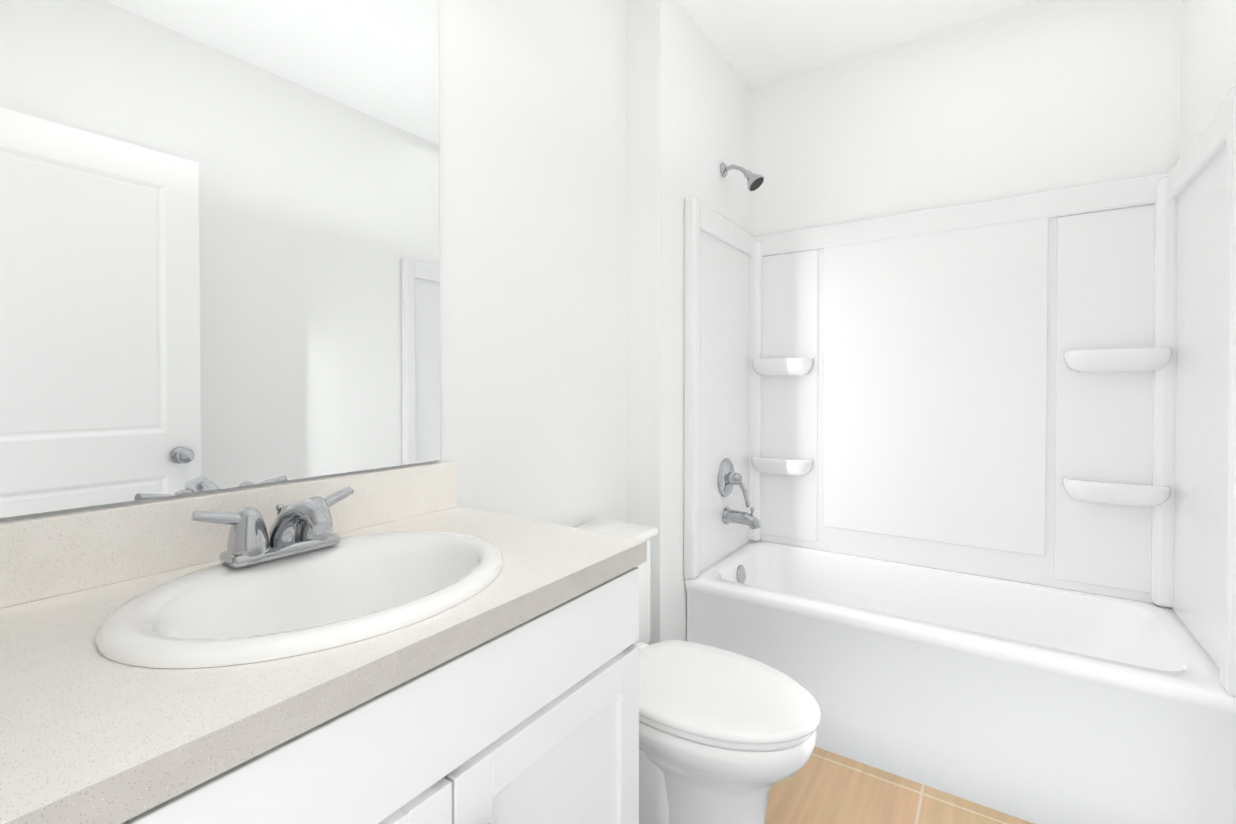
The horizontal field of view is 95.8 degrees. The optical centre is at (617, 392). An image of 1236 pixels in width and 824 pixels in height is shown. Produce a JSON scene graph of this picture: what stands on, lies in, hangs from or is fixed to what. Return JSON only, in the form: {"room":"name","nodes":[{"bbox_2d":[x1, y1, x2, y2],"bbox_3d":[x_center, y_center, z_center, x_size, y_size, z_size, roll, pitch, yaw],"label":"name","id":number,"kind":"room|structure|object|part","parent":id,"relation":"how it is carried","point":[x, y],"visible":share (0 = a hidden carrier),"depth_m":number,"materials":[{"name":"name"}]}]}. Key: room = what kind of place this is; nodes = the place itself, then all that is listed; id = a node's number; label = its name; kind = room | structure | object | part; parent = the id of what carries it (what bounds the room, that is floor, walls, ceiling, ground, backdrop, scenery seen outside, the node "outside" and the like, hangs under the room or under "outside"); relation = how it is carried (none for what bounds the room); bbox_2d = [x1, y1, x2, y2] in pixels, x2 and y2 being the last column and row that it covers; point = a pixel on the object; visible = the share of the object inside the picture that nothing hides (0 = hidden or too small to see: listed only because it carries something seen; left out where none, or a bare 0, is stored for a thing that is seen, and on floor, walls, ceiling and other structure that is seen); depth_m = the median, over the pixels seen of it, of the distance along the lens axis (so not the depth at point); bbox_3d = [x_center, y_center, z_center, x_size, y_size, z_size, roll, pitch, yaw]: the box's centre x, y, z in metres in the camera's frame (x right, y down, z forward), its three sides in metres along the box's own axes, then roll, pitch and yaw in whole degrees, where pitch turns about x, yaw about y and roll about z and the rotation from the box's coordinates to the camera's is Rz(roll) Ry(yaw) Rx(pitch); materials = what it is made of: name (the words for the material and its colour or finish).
{"room":"bathroom","nodes":[
{"label":"bathroom","id":0,"kind":"room"},
{"bbox_2d":[0,0,625,526],"bbox_3d":[-0.558,-0.126,1.227,0.100,2.561,3.854,0,1,34],"label":"wall","id":1,"kind":"structure","parent":0,"point":[532,258],"depth_m":1.60,"materials":[{"name":"white paint"}]},
{"bbox_2d":[0,0,439,517],"bbox_3d":[-0.678,-0.377,0.949,0.006,1.082,0.903,0,1,34],"label":"mirror","id":2,"kind":"object","parent":1,"relation":"attached to","point":[219,245],"visible":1,"depth_m":0.94,"materials":[{"name":"clear glass"}]},
{"bbox_2d":[626,0,751,644],"bbox_3d":[0.327,-0.138,2.317,0.141,2.561,0.857,0,1,34],"label":"wall","id":3,"kind":"structure","parent":0,"point":[688,109],"depth_m":1.98,"materials":[{"name":"white paint"}]},
{"bbox_2d":[678,0,1037,88],"bbox_3d":[0.141,-1.451,0.738,1.788,0.100,3.854,0,1,34],"label":"ceiling","id":4,"kind":"structure","parent":0,"point":[758,43],"depth_m":2.16,"materials":[{"name":"white paint"}]},
{"bbox_2d":[765,747,1033,823],"bbox_3d":[0.141,1.210,0.768,1.788,0.100,3.854,0,1,34],"label":"floor","id":5,"kind":"structure","parent":0,"point":[821,786],"depth_m":1.58,"materials":[{"name":"tile"}]},
{"bbox_2d":[0,461,646,823],"bbox_3d":[-0.430,0.663,0.816,0.578,0.993,0.950,0,1,34],"label":"bathroom vanity","id":6,"kind":"object","parent":5,"relation":"on","point":[411,645],"visible":1,"depth_m":0.74,"materials":[{"name":"white paint"}]},
{"bbox_2d":[191,487,353,567],"bbox_3d":[-0.474,0.299,0.865,0.232,0.266,0.244,0,1,34],"label":"faucet","id":7,"kind":"object","parent":6,"relation":"on","point":[302,535],"depth_m":0.88,"materials":[{"name":"silver metal"}]},
{"bbox_2d":[95,531,502,668],"bbox_3d":[-0.415,0.348,0.825,0.430,0.170,0.526,0,1,34],"label":"sink","id":8,"kind":"object","parent":6,"relation":"in","point":[319,604],"depth_m":0.80,"materials":[{"name":"white ceramic"}]},
{"bbox_2d":[574,518,820,823],"bbox_3d":[0.134,0.785,1.461,0.762,0.735,0.444,0,1,34],"label":"toilet","id":9,"kind":"object","parent":5,"relation":"on","point":[727,737],"visible":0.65,"depth_m":1.30,"materials":[{"name":"white ceramic"}]},
{"bbox_3d":[0.228,0.743,1.397,0.535,0.046,0.388,0,1,34],"label":"seat","id":10,"kind":"part","parent":9,"relation":"part of","materials":[{"name":"white plastic"}]},
{"bbox_2d":[684,85,1235,823],"bbox_3d":[1.031,0.092,1.944,1.443,2.110,0.682,0,1,34],"label":"bathtub","id":11,"kind":"object","parent":5,"relation":"on","point":[960,501],"visible":1,"depth_m":1.95,"materials":[{"name":"white plastic"}]},
{"bbox_2d":[751,0,1181,236],"bbox_3d":[1.195,-0.138,2.307,1.588,2.561,0.100,0,1,34],"label":"wall","id":12,"kind":"structure","parent":0,"point":[1039,96],"depth_m":2.12,"materials":[{"name":"white paint"}]},
{"bbox_2d":[1180,0,1235,156],"bbox_3d":[0.839,-0.115,0.280,0.100,2.561,3.854,0,1,34],"label":"wall","id":13,"kind":"structure","parent":0,"point":[1208,55],"depth_m":1.60,"materials":[{"name":"white paint"}]}
]}

